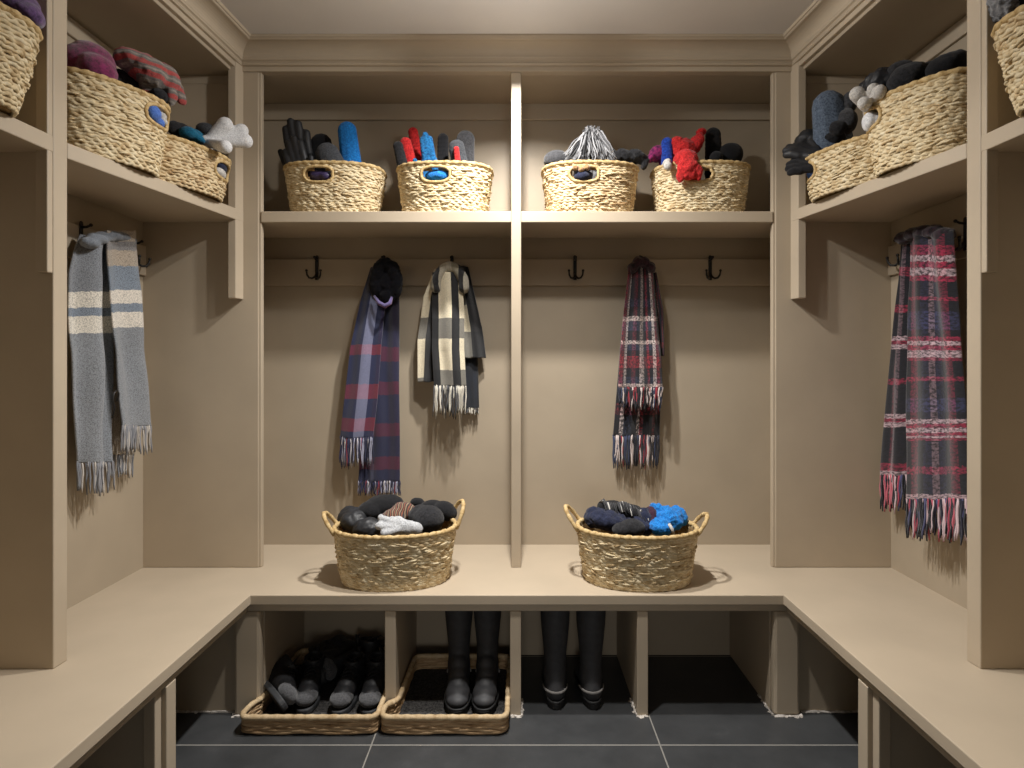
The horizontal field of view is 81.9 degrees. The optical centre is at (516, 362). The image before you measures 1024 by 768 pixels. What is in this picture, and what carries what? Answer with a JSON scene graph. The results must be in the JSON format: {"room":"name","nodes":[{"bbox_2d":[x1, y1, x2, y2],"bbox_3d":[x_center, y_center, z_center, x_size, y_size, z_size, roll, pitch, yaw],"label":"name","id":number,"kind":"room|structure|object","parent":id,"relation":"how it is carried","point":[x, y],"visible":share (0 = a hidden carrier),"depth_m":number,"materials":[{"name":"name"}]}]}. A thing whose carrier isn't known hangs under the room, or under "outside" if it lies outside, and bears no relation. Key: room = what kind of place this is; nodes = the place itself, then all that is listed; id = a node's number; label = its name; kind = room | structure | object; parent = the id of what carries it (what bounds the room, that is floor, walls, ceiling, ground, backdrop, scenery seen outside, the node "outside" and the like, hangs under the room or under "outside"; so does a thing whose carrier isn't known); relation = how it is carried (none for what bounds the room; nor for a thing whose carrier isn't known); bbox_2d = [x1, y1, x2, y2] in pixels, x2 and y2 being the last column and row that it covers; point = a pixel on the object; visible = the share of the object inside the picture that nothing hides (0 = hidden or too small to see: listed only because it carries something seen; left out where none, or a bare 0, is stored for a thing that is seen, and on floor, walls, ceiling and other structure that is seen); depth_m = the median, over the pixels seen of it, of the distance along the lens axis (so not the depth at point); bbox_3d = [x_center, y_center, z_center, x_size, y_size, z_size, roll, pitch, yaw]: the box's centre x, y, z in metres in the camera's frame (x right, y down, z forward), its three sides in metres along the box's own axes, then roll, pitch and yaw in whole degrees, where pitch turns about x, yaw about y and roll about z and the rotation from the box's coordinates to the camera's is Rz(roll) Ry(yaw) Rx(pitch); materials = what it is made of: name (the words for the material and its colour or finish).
{"room":"mudroom","nodes":[
{"label":"mudroom","id":0,"kind":"room"},
{"bbox_2d":[176,655,857,767],"bbox_3d":[0.000,1.355,0.850,3.240,0.050,4.100,0,0,0],"label":"floor","id":1,"kind":"structure","parent":0,"point":[704,712],"depth_m":2.08,"materials":[{"name":"tile"}]},
{"bbox_2d":[70,608,246,767],"bbox_3d":[-1.301,1.120,1.285,0.578,0.427,1.970,0,0,0],"label":"cubby","id":2,"kind":"object","parent":1,"relation":"on","point":[145,738],"visible":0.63,"depth_m":1.72,"materials":[{"name":"beige paint"}]},
{"bbox_2d":[240,648,385,734],"bbox_3d":[-0.746,1.292,2.354,0.508,0.073,0.514,0,0,0],"label":"wicker tray","id":3,"kind":"object","parent":1,"relation":"on","point":[261,715],"visible":0.39,"depth_m":2.11,"materials":[{"name":"wicker"}]},
{"bbox_2d":[264,654,301,711],"bbox_3d":[-0.907,1.241,2.305,0.156,0.130,0.278,0,0,-40],"label":"shoe","id":4,"kind":"object","parent":3,"relation":"on","point":[281,687],"visible":0.9,"depth_m":2.25,"materials":[{"name":"rubber"}]},
{"bbox_2d":[295,645,324,713],"bbox_3d":[-0.817,1.246,2.337,0.088,0.144,0.274,0,0,-9],"label":"shoe","id":5,"kind":"object","parent":3,"relation":"on","point":[309,690],"visible":0.97,"depth_m":2.29,"materials":[{"name":"rubber"}]},
{"bbox_2d":[308,636,344,683],"bbox_3d":[-0.791,1.251,2.505,0.154,0.112,0.276,0,0,-28],"label":"shoe","id":6,"kind":"object","parent":3,"relation":"on","point":[329,665],"visible":0.66,"depth_m":2.43,"materials":[{"name":"black leather"}]},
{"bbox_2d":[323,634,356,683],"bbox_3d":[-0.784,1.252,2.511,0.154,0.114,0.278,0,0,24],"label":"shoe","id":7,"kind":"object","parent":3,"relation":"on","point":[349,646],"visible":0.41,"depth_m":2.51,"materials":[{"name":"black leather"}]},
{"bbox_2d":[330,646,365,714],"bbox_3d":[-0.663,1.246,2.327,0.088,0.144,0.274,0,0,2],"label":"shoe","id":8,"kind":"object","parent":3,"relation":"on","point":[344,697],"visible":0.99,"depth_m":2.29,"materials":[{"name":"rubber"}]},
{"bbox_2d":[355,634,384,673],"bbox_3d":[-0.583,1.247,2.512,0.276,0.154,0.100,0,0,26],"label":"shoe","id":9,"kind":"object","parent":3,"relation":"on","point":[368,644],"visible":0.34,"depth_m":2.51,"materials":[{"name":"black leather"}]},
{"bbox_2d":[359,647,384,714],"bbox_3d":[-0.564,1.246,2.327,0.088,0.144,0.274,0,0,-5],"label":"shoe","id":10,"kind":"object","parent":3,"relation":"on","point":[373,688],"visible":0.93,"depth_m":2.27,"materials":[{"name":"rubber"}]},
{"bbox_2d":[380,653,509,734],"bbox_3d":[-0.260,1.292,2.329,0.475,0.073,0.466,0,0,0],"label":"wicker tray","id":11,"kind":"object","parent":1,"relation":"on","point":[418,708],"visible":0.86,"depth_m":2.25,"materials":[{"name":"wicker"}]},
{"bbox_2d":[444,611,472,713],"bbox_3d":[-0.226,1.125,2.336,0.128,0.388,0.296,0,0,-9],"label":"rubber boot","id":12,"kind":"object","parent":11,"relation":"on","point":[457,696],"visible":0.85,"depth_m":2.34,"materials":[{"name":"rubber"}]},
{"bbox_2d":[471,611,500,713],"bbox_3d":[-0.128,1.125,2.336,0.128,0.388,0.296,0,0,7],"label":"rubber boot","id":13,"kind":"object","parent":11,"relation":"on","point":[485,694],"visible":0.78,"depth_m":2.34,"materials":[{"name":"rubber"}]},
{"bbox_2d":[231,605,802,718],"bbox_3d":[-0.004,1.121,2.453,2.170,0.428,0.494,0,0,0],"label":"cubby","id":14,"kind":"object","parent":1,"relation":"on","point":[762,640],"visible":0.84,"depth_m":2.35,"materials":[{"name":"beige paint"}]},
{"bbox_2d":[0,545,1023,767],"bbox_3d":[0.000,0.888,1.568,3.200,0.037,2.536,0,0,0],"label":"bench","id":15,"kind":"object","parent":14,"relation":"on","point":[129,637],"visible":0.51,"depth_m":1.99,"materials":[{"name":"beige paint"}]},
{"bbox_2d":[0,0,242,668],"bbox_3d":[-1.381,-0.230,1.684,0.438,2.200,1.668,0,0,0],"label":"locker","id":16,"kind":"object","parent":15,"relation":"on","point":[61,545],"visible":0.8,"depth_m":1.70,"materials":[{"name":"beige paint"}]},
{"bbox_2d":[0,1,42,117],"bbox_3d":[-1.408,-0.758,1.440,0.333,0.233,0.373,0,0,18],"label":"wicker basket","id":17,"kind":"object","parent":16,"relation":"on","point":[20,37],"visible":1,"depth_m":1.48,"materials":[{"name":"wicker"}]},
{"bbox_2d":[0,0,45,28],"bbox_3d":[-1.371,-0.986,1.608,0.179,0.150,0.142,0,0,0],"label":"hat","id":18,"kind":"object","parent":17,"relation":"in","point":[31,9],"visible":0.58,"depth_m":1.57,"materials":[{"name":"purple fabric"}]},
{"bbox_2d":[0,112,52,151],"bbox_3d":[-1.454,-0.622,1.288,0.273,0.047,0.776,0,0,0],"label":"shelf","id":19,"kind":"object","parent":16,"relation":"attached to","point":[16,135],"depth_m":1.61,"materials":[{"name":"beige paint"}]},
{"bbox_2d":[79,221,92,234],"bbox_3d":[-1.549,-0.454,2.130,0.056,0.118,0.078,0,0,0],"label":"coat hook","id":20,"kind":"object","parent":16,"relation":"attached to","point":[81,226],"visible":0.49,"depth_m":2.13,"materials":[{"name":"black metal"}]},
{"bbox_2d":[67,230,151,495],"bbox_3d":[-1.504,-0.016,2.208,0.093,0.997,0.364,0,0,0],"label":"scarf","id":21,"kind":"object","parent":20,"relation":"hanging from","point":[110,387],"visible":1,"depth_m":2.18,"materials":[{"name":"grey fabric"}]},
{"bbox_2d":[67,66,170,177],"bbox_3d":[-1.385,-0.769,1.965,0.334,0.254,0.388,0,0,28],"label":"wicker basket","id":22,"kind":"object","parent":16,"relation":"on","point":[109,118],"visible":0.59,"depth_m":1.86,"materials":[{"name":"wicker"}]},
{"bbox_2d":[67,40,117,79],"bbox_3d":[-1.406,-0.986,1.951,0.172,0.151,0.144,0,0,0],"label":"hat","id":23,"kind":"object","parent":22,"relation":"in","point":[81,54],"visible":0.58,"depth_m":1.90,"materials":[{"name":"fabric"}]},
{"bbox_2d":[116,68,168,103],"bbox_3d":[-1.329,-0.973,2.092,0.182,0.105,0.169,0,0,0],"label":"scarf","id":24,"kind":"object","parent":22,"relation":"in","point":[123,76],"visible":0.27,"depth_m":2.05,"materials":[{"name":"fabric"}]},
{"bbox_2d":[112,46,186,105],"bbox_3d":[-1.300,-1.002,2.080,0.174,0.165,0.202,0,0,0],"label":"hat","id":25,"kind":"object","parent":22,"relation":"in","point":[149,72],"visible":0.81,"depth_m":2.03,"materials":[{"name":"fabric"}]},
{"bbox_2d":[148,106,164,126],"bbox_3d":[-1.227,-0.835,1.999,0.048,0.062,0.090,0,0,-14],"label":"glove","id":26,"kind":"object","parent":22,"relation":"in","point":[155,113],"visible":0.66,"depth_m":1.97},
{"bbox_2d":[67,143,242,221],"bbox_3d":[-1.376,-0.622,2.117,0.428,0.047,0.782,0,0,0],"label":"shelf","id":27,"kind":"object","parent":16,"relation":"attached to","point":[95,181],"depth_m":2.13,"materials":[{"name":"beige paint"}]},
{"bbox_2d":[159,134,231,202],"bbox_3d":[-1.312,-0.729,2.262,0.314,0.174,0.396,0,0,21],"label":"wicker basket","id":28,"kind":"object","parent":16,"relation":"on","point":[189,165],"visible":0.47,"depth_m":2.18,"materials":[{"name":"wicker"}]},
{"bbox_2d":[168,120,186,136],"bbox_3d":[-1.273,-0.852,2.246,0.073,0.115,0.146,0,0,0],"label":"glove","id":29,"kind":"object","parent":28,"relation":"in","point":[174,126],"visible":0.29,"depth_m":2.19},
{"bbox_2d":[179,126,204,144],"bbox_3d":[-1.238,-0.858,2.270,0.087,0.098,0.185,0,0,-18],"label":"glove","id":30,"kind":"object","parent":28,"relation":"in","point":[186,132],"visible":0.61,"depth_m":2.20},
{"bbox_2d":[201,117,252,153],"bbox_3d":[-1.168,-0.851,2.309,0.218,0.206,0.159,0,0,17],"label":"glove","id":31,"kind":"object","parent":28,"relation":"in","point":[223,136],"visible":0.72,"depth_m":2.28,"materials":[{"name":"fabric"}]},
{"bbox_2d":[322,499,465,591],"bbox_3d":[-0.498,0.720,2.390,0.558,0.306,0.365,0,0,7],"label":"wicker basket","id":32,"kind":"object","parent":15,"relation":"on","point":[375,563],"visible":0.88,"depth_m":2.25,"materials":[{"name":"wicker"}]},
{"bbox_2d":[337,505,379,535],"bbox_3d":[-0.646,0.648,2.411,0.137,0.105,0.248,0,0,-35],"label":"glove","id":33,"kind":"object","parent":32,"relation":"in","point":[353,520],"visible":0.75,"depth_m":2.37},
{"bbox_2d":[358,494,402,518],"bbox_3d":[-0.573,0.607,2.490,0.185,0.098,0.159,0,0,0],"label":"hat","id":34,"kind":"object","parent":32,"relation":"in","point":[377,505],"visible":0.61,"depth_m":2.44,"materials":[{"name":"black fabric"}]},
{"bbox_2d":[382,502,413,519],"bbox_3d":[-0.489,0.624,2.442,0.105,0.085,0.153,0,0,43],"label":"scarf","id":35,"kind":"object","parent":32,"relation":"in","point":[402,509],"visible":0.48,"depth_m":2.42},
{"bbox_2d":[375,514,422,535],"bbox_3d":[-0.462,0.638,2.314,0.183,0.097,0.082,0,0,-13],"label":"glove","id":36,"kind":"object","parent":32,"relation":"in","point":[392,525],"visible":0.91,"depth_m":2.29,"materials":[{"name":"fabric"}]},
{"bbox_2d":[408,504,443,532],"bbox_3d":[-0.372,0.634,2.403,0.151,0.110,0.154,0,0,0],"label":"hat","id":37,"kind":"object","parent":32,"relation":"in","point":[431,518],"visible":0.84,"depth_m":2.35,"materials":[{"name":"fabric"}]},
{"bbox_2d":[410,498,456,520],"bbox_3d":[-0.359,0.627,2.527,0.222,0.084,0.099,0,0,27],"label":"hat","id":38,"kind":"object","parent":32,"relation":"on","point":[449,511],"visible":0.62,"depth_m":2.48,"materials":[{"name":"black fabric"}]},
{"bbox_2d":[143,67,890,566],"bbox_3d":[0.000,-0.230,2.669,3.200,2.200,0.338,0,0,0],"label":"locker","id":39,"kind":"object","parent":15,"relation":"on","point":[772,411],"visible":0.82,"depth_m":2.81,"materials":[{"name":"beige paint"}]},
{"bbox_2d":[283,160,386,210],"bbox_3d":[-0.811,-0.752,2.648,0.447,0.221,0.307,0,0,-2],"label":"wicker basket","id":40,"kind":"object","parent":39,"relation":"on","point":[352,185],"visible":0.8,"depth_m":2.52,"materials":[{"name":"wicker"}]},
{"bbox_2d":[278,118,313,165],"bbox_3d":[-0.980,-0.886,2.634,0.158,0.391,0.091,0,0,-7],"label":"glove","id":41,"kind":"object","parent":40,"relation":"in","point":[293,127],"visible":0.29,"depth_m":2.60,"materials":[{"name":"fabric"}]},
{"bbox_2d":[282,135,314,174],"bbox_3d":[-0.947,-0.827,2.575,0.143,0.318,0.068,0,0,3],"label":"glove","id":42,"kind":"object","parent":40,"relation":"in","point":[295,150],"visible":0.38,"depth_m":2.54,"materials":[{"name":"leather"}]},
{"bbox_2d":[308,170,330,179],"bbox_3d":[-0.845,-0.805,2.533,0.106,0.052,0.049,0,0,15],"label":"glove","id":43,"kind":"object","parent":40,"relation":"in","point":[317,174],"visible":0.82,"depth_m":2.51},
{"bbox_2d":[311,133,331,169],"bbox_3d":[-0.872,-0.871,2.695,0.148,0.352,0.062,0,0,1],"label":"mitten","id":44,"kind":"object","parent":40,"relation":"in","point":[317,139],"visible":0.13,"depth_m":2.67,"materials":[{"name":"black fabric"}]},
{"bbox_2d":[315,142,343,173],"bbox_3d":[-0.784,-0.812,2.600,0.198,0.293,0.088,0,0,-25],"label":"mitten","id":45,"kind":"object","parent":40,"relation":"in","point":[325,151],"visible":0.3,"depth_m":2.55,"materials":[{"name":"fabric"}]},
{"bbox_2d":[338,121,360,161],"bbox_3d":[-0.743,-0.881,2.641,0.114,0.386,0.075,0,0,-39],"label":"mitten","id":46,"kind":"object","parent":40,"relation":"in","point":[349,150],"visible":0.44,"depth_m":2.61,"materials":[{"name":"fabric"}]},
{"bbox_2d":[261,211,510,237],"bbox_3d":[-0.628,-0.622,2.667,1.208,0.047,0.318,0,0,0],"label":"shelf","id":47,"kind":"object","parent":39,"relation":"attached to","point":[276,224],"depth_m":2.55,"materials":[{"name":"beige paint"}]},
{"bbox_2d":[396,160,493,210],"bbox_3d":[-0.321,-0.752,2.648,0.436,0.221,0.308,0,0,1],"label":"wicker basket","id":48,"kind":"object","parent":39,"relation":"on","point":[467,186],"visible":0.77,"depth_m":2.52,"materials":[{"name":"wicker"}]},
{"bbox_2d":[393,141,406,165],"bbox_3d":[-0.498,-0.833,2.616,0.102,0.288,0.043,0,0,-21],"label":"mitten","id":49,"kind":"object","parent":48,"relation":"in","point":[400,156],"visible":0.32,"depth_m":2.59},
{"bbox_2d":[400,137,415,161],"bbox_3d":[-0.463,-0.847,2.636,0.124,0.304,0.051,0,0,-32],"label":"mitten","id":50,"kind":"object","parent":48,"relation":"in","point":[407,145],"visible":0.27,"depth_m":2.60,"materials":[{"name":"red fabric"}]},
{"bbox_2d":[408,127,421,160],"bbox_3d":[-0.442,-0.891,2.690,0.108,0.361,0.041,0,0,-14],"label":"mitten","id":51,"kind":"object","parent":48,"relation":"in","point":[413,132],"visible":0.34,"depth_m":2.67,"materials":[{"name":"red fabric"}]},
{"bbox_2d":[413,132,437,178],"bbox_3d":[-0.393,-0.848,2.596,0.129,0.332,0.055,0,0,-29],"label":"glove","id":52,"kind":"object","parent":48,"relation":"in","point":[427,149],"visible":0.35,"depth_m":2.58,"materials":[{"name":"fabric"}]},
{"bbox_2d":[425,169,447,179],"bbox_3d":[-0.342,-0.802,2.531,0.106,0.055,0.051,0,0,18],"label":"mitten","id":53,"kind":"object","parent":48,"relation":"in","point":[437,174],"visible":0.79,"depth_m":2.51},
{"bbox_2d":[437,133,448,171],"bbox_3d":[-0.333,-0.863,2.649,0.056,0.330,0.053,0,0,20],"label":"mitten","id":54,"kind":"object","parent":48,"relation":"in","point":[442,148],"visible":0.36,"depth_m":2.63,"materials":[{"name":"black fabric"}]},
{"bbox_2d":[449,140,467,160],"bbox_3d":[-0.242,-0.824,2.591,0.116,0.298,0.058,0,0,-29],"label":"mitten","id":55,"kind":"object","parent":48,"relation":"in","point":[459,143],"visible":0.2,"depth_m":2.56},
{"bbox_2d":[456,130,474,161],"bbox_3d":[-0.241,-0.871,2.679,0.099,0.364,0.062,0,0,10],"label":"mitten","id":56,"kind":"object","parent":48,"relation":"in","point":[465,136],"visible":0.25,"depth_m":2.65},
{"bbox_2d":[541,159,638,210],"bbox_3d":[0.325,-0.753,2.648,0.438,0.223,0.307,0,0,-2],"label":"wicker basket","id":57,"kind":"object","parent":39,"relation":"on","point":[613,188],"visible":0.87,"depth_m":2.52,"materials":[{"name":"wicker"}]},
{"bbox_2d":[544,150,566,164],"bbox_3d":[0.175,-0.844,2.638,0.111,0.207,0.113,0,0,4],"label":"hat","id":58,"kind":"object","parent":57,"relation":"in","point":[552,156],"visible":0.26,"depth_m":2.59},
{"bbox_2d":[572,164,592,179],"bbox_3d":[0.279,-0.807,2.519,0.092,0.070,0.068,0,0,0],"label":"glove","id":59,"kind":"object","parent":57,"relation":"in","point":[582,173],"visible":0.92,"depth_m":2.49,"materials":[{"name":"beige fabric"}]},
{"bbox_2d":[563,125,616,178],"bbox_3d":[0.322,-0.905,2.619,0.260,0.274,0.158,0,0,-7],"label":"hat","id":60,"kind":"object","parent":57,"relation":"in","point":[592,142],"visible":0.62,"depth_m":2.56,"materials":[{"name":"grey fabric"}]},
{"bbox_2d":[610,148,649,169],"bbox_3d":[0.485,-0.870,2.604,0.157,0.152,0.158,0,0,-43],"label":"glove","id":61,"kind":"object","parent":57,"relation":"in","point":[636,156],"visible":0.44,"depth_m":2.58,"materials":[{"name":"fabric"}]},
{"bbox_2d":[521,211,772,237],"bbox_3d":[0.625,-0.622,2.667,1.214,0.047,0.318,0,0,0],"label":"shelf","id":62,"kind":"object","parent":39,"relation":"attached to","point":[534,224],"depth_m":2.55,"materials":[{"name":"beige paint"}]},
{"bbox_2d":[649,159,750,210],"bbox_3d":[0.818,-0.753,2.648,0.440,0.223,0.315,0,0,1],"label":"wicker basket","id":63,"kind":"object","parent":39,"relation":"on","point":[726,189],"visible":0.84,"depth_m":2.52,"materials":[{"name":"wicker"}]},
{"bbox_2d":[648,145,661,165],"bbox_3d":[0.638,-0.880,2.626,0.085,0.159,0.151,0,0,41],"label":"hat","id":64,"kind":"object","parent":63,"relation":"in","point":[655,153],"visible":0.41,"depth_m":2.58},
{"bbox_2d":[661,137,673,164],"bbox_3d":[0.659,-0.832,2.585,0.057,0.303,0.071,0,0,27],"label":"mitten","id":65,"kind":"object","parent":63,"relation":"in","point":[666,144],"visible":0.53,"depth_m":2.56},
{"bbox_2d":[672,128,705,182],"bbox_3d":[0.735,-0.892,2.558,0.149,0.285,0.188,0,0,24],"label":"glove","id":66,"kind":"object","parent":63,"relation":"in","point":[685,150],"visible":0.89,"depth_m":2.49,"materials":[{"name":"red fabric"}]},
{"bbox_2d":[704,127,721,178],"bbox_3d":[0.883,-0.872,2.649,0.082,0.367,0.059,0,0,-11],"label":"mitten","id":67,"kind":"object","parent":63,"relation":"in","point":[713,143],"visible":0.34,"depth_m":2.63,"materials":[{"name":"black fabric"}]},
{"bbox_2d":[709,143,742,160],"bbox_3d":[0.933,-0.881,2.623,0.124,0.204,0.162,0,0,34],"label":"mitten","id":68,"kind":"object","parent":63,"relation":"in","point":[728,151],"visible":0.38,"depth_m":2.59,"materials":[{"name":"black fabric"}]},
{"bbox_2d":[563,504,709,591],"bbox_3d":[0.481,0.728,2.389,0.591,0.289,0.374,0,0,3],"label":"wicker basket","id":69,"kind":"object","parent":15,"relation":"on","point":[652,563],"visible":0.86,"depth_m":2.25,"materials":[{"name":"wicker"}]},
{"bbox_2d":[583,506,651,535],"bbox_3d":[0.420,0.651,2.421,0.290,0.120,0.164,0,0,0],"label":"glove","id":70,"kind":"object","parent":69,"relation":"in","point":[594,517],"visible":0.67,"depth_m":2.38,"materials":[{"name":"fabric"}]},
{"bbox_2d":[597,498,648,521],"bbox_3d":[0.436,0.612,2.463,0.195,0.094,0.174,0,0,0],"label":"scarf","id":71,"kind":"object","parent":69,"relation":"in","point":[629,510],"visible":0.65,"depth_m":2.43,"materials":[{"name":"black fabric"}]},
{"bbox_2d":[612,518,644,535],"bbox_3d":[0.444,0.655,2.345,0.130,0.073,0.087,0,0,0],"label":"hat","id":72,"kind":"object","parent":69,"relation":"in","point":[634,527],"visible":0.87,"depth_m":2.31,"materials":[{"name":"fabric"}]},
{"bbox_2d":[649,503,687,535],"bbox_3d":[0.617,0.639,2.409,0.159,0.116,0.229,0,0,15],"label":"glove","id":73,"kind":"object","parent":69,"relation":"in","point":[668,519],"visible":0.9,"depth_m":2.37,"materials":[{"name":"fabric"}]},
{"bbox_2d":[791,0,1023,668],"bbox_3d":[1.381,-0.230,1.684,0.438,2.200,1.668,0,0,0],"label":"locker","id":74,"kind":"object","parent":15,"relation":"on","point":[980,180],"visible":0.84,"depth_m":1.71,"materials":[{"name":"beige paint"}]},
{"bbox_2d":[805,134,875,202],"bbox_3d":[1.312,-0.729,2.262,0.313,0.174,0.394,0,0,-21],"label":"wicker basket","id":75,"kind":"object","parent":74,"relation":"on","point":[846,164],"visible":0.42,"depth_m":2.18,"materials":[{"name":"wicker"}]},
{"bbox_2d":[785,150,813,175],"bbox_3d":[1.140,-0.793,2.325,0.067,0.106,0.165,0,0,-43],"label":"glove","id":76,"kind":"object","parent":75,"relation":"in","point":[799,166],"visible":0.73,"depth_m":2.33,"materials":[{"name":"black fabric"}]},
{"bbox_2d":[782,139,821,158],"bbox_3d":[1.166,-0.845,2.368,0.187,0.131,0.099,0,0,34],"label":"glove","id":77,"kind":"object","parent":75,"relation":"in","point":[795,150],"visible":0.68,"depth_m":2.36,"materials":[{"name":"leather"}]},
{"bbox_2d":[794,128,812,142],"bbox_3d":[1.242,-0.892,2.447,0.163,0.173,0.120,0,0,13],"label":"glove","id":78,"kind":"object","parent":75,"relation":"in","point":[806,134],"visible":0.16,"depth_m":2.44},
{"bbox_2d":[812,90,852,148],"bbox_3d":[1.267,-0.892,2.366,0.165,0.397,0.094,0,0,0],"label":"mitten","id":79,"kind":"object","parent":75,"relation":"in","point":[827,106],"visible":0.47,"depth_m":2.33,"materials":[{"name":"fabric"}]},
{"bbox_2d":[825,120,846,142],"bbox_3d":[1.258,-0.894,2.329,0.100,0.088,0.157,0,0,0],"label":"scarf","id":80,"kind":"object","parent":79,"relation":"on","point":[837,129],"visible":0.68,"depth_m":2.27,"materials":[{"name":"fabric"}]},
{"bbox_2d":[838,91,857,133],"bbox_3d":[1.306,-0.991,2.342,0.084,0.181,0.108,0,0,31],"label":"hat","id":81,"kind":"object","parent":80,"relation":"on","point":[848,115],"visible":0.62,"depth_m":2.31,"materials":[{"name":"fabric"}]},
{"bbox_2d":[791,143,966,221],"bbox_3d":[1.376,-0.622,2.117,0.428,0.047,0.782,0,0,0],"label":"shelf","id":82,"kind":"object","parent":74,"relation":"attached to","point":[938,181],"depth_m":2.13,"materials":[{"name":"beige paint"}]},
{"bbox_2d":[863,67,966,177],"bbox_3d":[1.385,-0.769,1.965,0.333,0.254,0.387,0,0,-28],"label":"wicker basket","id":83,"kind":"object","parent":74,"relation":"on","point":[923,118],"visible":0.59,"depth_m":1.87,"materials":[{"name":"wicker"}]},
{"bbox_2d":[849,83,886,115],"bbox_3d":[1.224,-0.904,2.055,0.117,0.125,0.237,0,0,34],"label":"glove","id":84,"kind":"object","parent":83,"relation":"in","point":[863,99],"visible":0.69,"depth_m":1.99,"materials":[{"name":"fabric"}]},
{"bbox_2d":[862,112,877,131],"bbox_3d":[1.225,-0.831,2.031,0.067,0.066,0.067,0,0,22],"label":"glove","id":85,"kind":"object","parent":83,"relation":"in","point":[869,118],"visible":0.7,"depth_m":2.01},
{"bbox_2d":[859,67,889,91],"bbox_3d":[1.344,-0.997,2.157,0.155,0.170,0.223,0,0,22],"label":"hat","id":86,"kind":"object","parent":83,"relation":"in","point":[880,76],"visible":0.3,"depth_m":2.08,"materials":[{"name":"fabric"}]},
{"bbox_2d":[886,60,927,90],"bbox_3d":[1.348,-0.971,2.035,0.148,0.164,0.223,0,0,45],"label":"hat","id":87,"kind":"object","parent":83,"relation":"in","point":[903,72],"visible":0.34,"depth_m":1.96,"materials":[{"name":"fabric"}]},
{"bbox_2d":[925,49,966,76],"bbox_3d":[1.401,-0.948,1.952,0.133,0.138,0.179,0,0,0],"label":"hat","id":88,"kind":"object","parent":83,"relation":"in","point":[958,58],"visible":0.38,"depth_m":1.88,"materials":[{"name":"black fabric"}]},
{"bbox_2d":[953,217,966,250],"bbox_3d":[1.549,-0.454,2.070,0.056,0.118,0.078,0,0,0],"label":"coat hook","id":89,"kind":"object","parent":74,"relation":"attached to","point":[963,245],"visible":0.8,"depth_m":2.07,"materials":[{"name":"black metal"}]},
{"bbox_2d":[879,224,966,545],"bbox_3d":[1.500,0.080,2.200,0.072,1.187,0.530,0,0,1],"label":"scarf","id":90,"kind":"object","parent":89,"relation":"hanging from","point":[924,448],"visible":0.99,"depth_m":2.12,"materials":[{"name":"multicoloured fabric"}]},
{"bbox_2d":[981,116,1023,151],"bbox_3d":[1.454,-0.622,1.288,0.273,0.047,0.776,0,0,0],"label":"shelf","id":91,"kind":"object","parent":74,"relation":"attached to","point":[1009,137],"depth_m":1.62,"materials":[{"name":"beige paint"}]},
{"bbox_2d":[991,4,1023,117],"bbox_3d":[1.408,-0.762,1.440,0.333,0.240,0.373,0,0,-18],"label":"wicker basket","id":92,"kind":"object","parent":74,"relation":"on","point":[1007,34],"visible":1,"depth_m":1.49,"materials":[{"name":"wicker"}]},
{"bbox_3d":[1.410,-1.009,1.638,0.140,0.118,0.130,0,0,0],"label":"hat","id":93,"kind":"object","parent":74,"relation":"in","visible":0},
{"bbox_2d":[986,0,1020,23],"bbox_3d":[1.385,-1.004,1.661,0.140,0.125,0.128,0,0,0],"label":"hat","id":94,"kind":"object","parent":93,"relation":"on","point":[997,9],"visible":0.48,"depth_m":1.63,"materials":[{"name":"grey fabric"}]},
{"bbox_2d":[540,611,569,709],"bbox_3d":[0.158,1.136,2.399,0.128,0.388,0.296,0,0,6],"label":"rubber boot","id":95,"kind":"object","parent":1,"relation":"on","point":[554,624],"visible":0.87,"depth_m":2.29,"materials":[{"name":"rubber"}]},
{"bbox_2d":[573,611,605,709],"bbox_3d":[0.296,1.136,2.400,0.128,0.388,0.296,0,0,4],"label":"rubber boot","id":96,"kind":"object","parent":1,"relation":"on","point":[587,673],"visible":0.91,"depth_m":2.29,"materials":[{"name":"rubber"}]},
{"bbox_2d":[787,608,963,767],"bbox_3d":[1.301,1.121,1.285,0.578,0.428,1.970,0,0,0],"label":"cubby","id":97,"kind":"object","parent":1,"relation":"on","point":[887,738],"visible":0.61,"depth_m":1.72,"materials":[{"name":"beige paint"}]},
{"bbox_2d":[219,0,814,33],"bbox_3d":[0.000,-1.367,0.850,3.240,0.045,4.100,0,0,0],"label":"ceiling","id":98,"kind":"structure","parent":0,"point":[257,16],"depth_m":2.28,"materials":[{"name":"paint"}]},
{"bbox_2d":[169,0,864,66],"bbox_3d":[0.000,-1.301,1.674,2.490,0.090,1.652,0,0,0],"label":"trim","id":99,"kind":"structure","parent":98,"relation":"attached to","point":[212,17],"depth_m":2.46,"materials":[{"name":"beige paint"}]},
{"bbox_3d":[-0.634,-0.454,2.785,0.078,0.118,0.057,0,0,0],"label":"coat hook","id":100,"kind":"object","parent":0,"visible":0},
{"bbox_2d":[339,257,402,495],"bbox_3d":[-0.679,0.071,2.725,0.301,1.113,0.119,0,0,0],"label":"scarf","id":101,"kind":"object","parent":100,"relation":"hanging from","point":[371,407],"visible":1,"depth_m":2.74,"materials":[{"name":"blue fabric"}]},
{"bbox_3d":[-0.310,-0.454,2.785,0.078,0.118,0.057,0,0,0],"label":"coat hook","id":102,"kind":"object","parent":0,"visible":0},
{"bbox_2d":[417,261,485,419],"bbox_3d":[-0.304,-0.104,2.738,0.320,0.728,0.107,0,0,-2],"label":"scarf","id":103,"kind":"object","parent":102,"relation":"hanging from","point":[450,341],"visible":1,"depth_m":2.72,"materials":[{"name":"fabric"}]},
{"bbox_3d":[0.586,-0.454,2.785,0.078,0.118,0.057,0,0,0],"label":"coat hook","id":104,"kind":"object","parent":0,"visible":0},
{"bbox_2d":[612,256,664,469],"bbox_3d":[0.570,0.004,2.745,0.240,1.000,0.102,0,0,0],"label":"scarf","id":105,"kind":"object","parent":104,"relation":"hanging from","point":[639,394],"visible":1,"depth_m":2.73,"materials":[{"name":"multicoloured fabric"}]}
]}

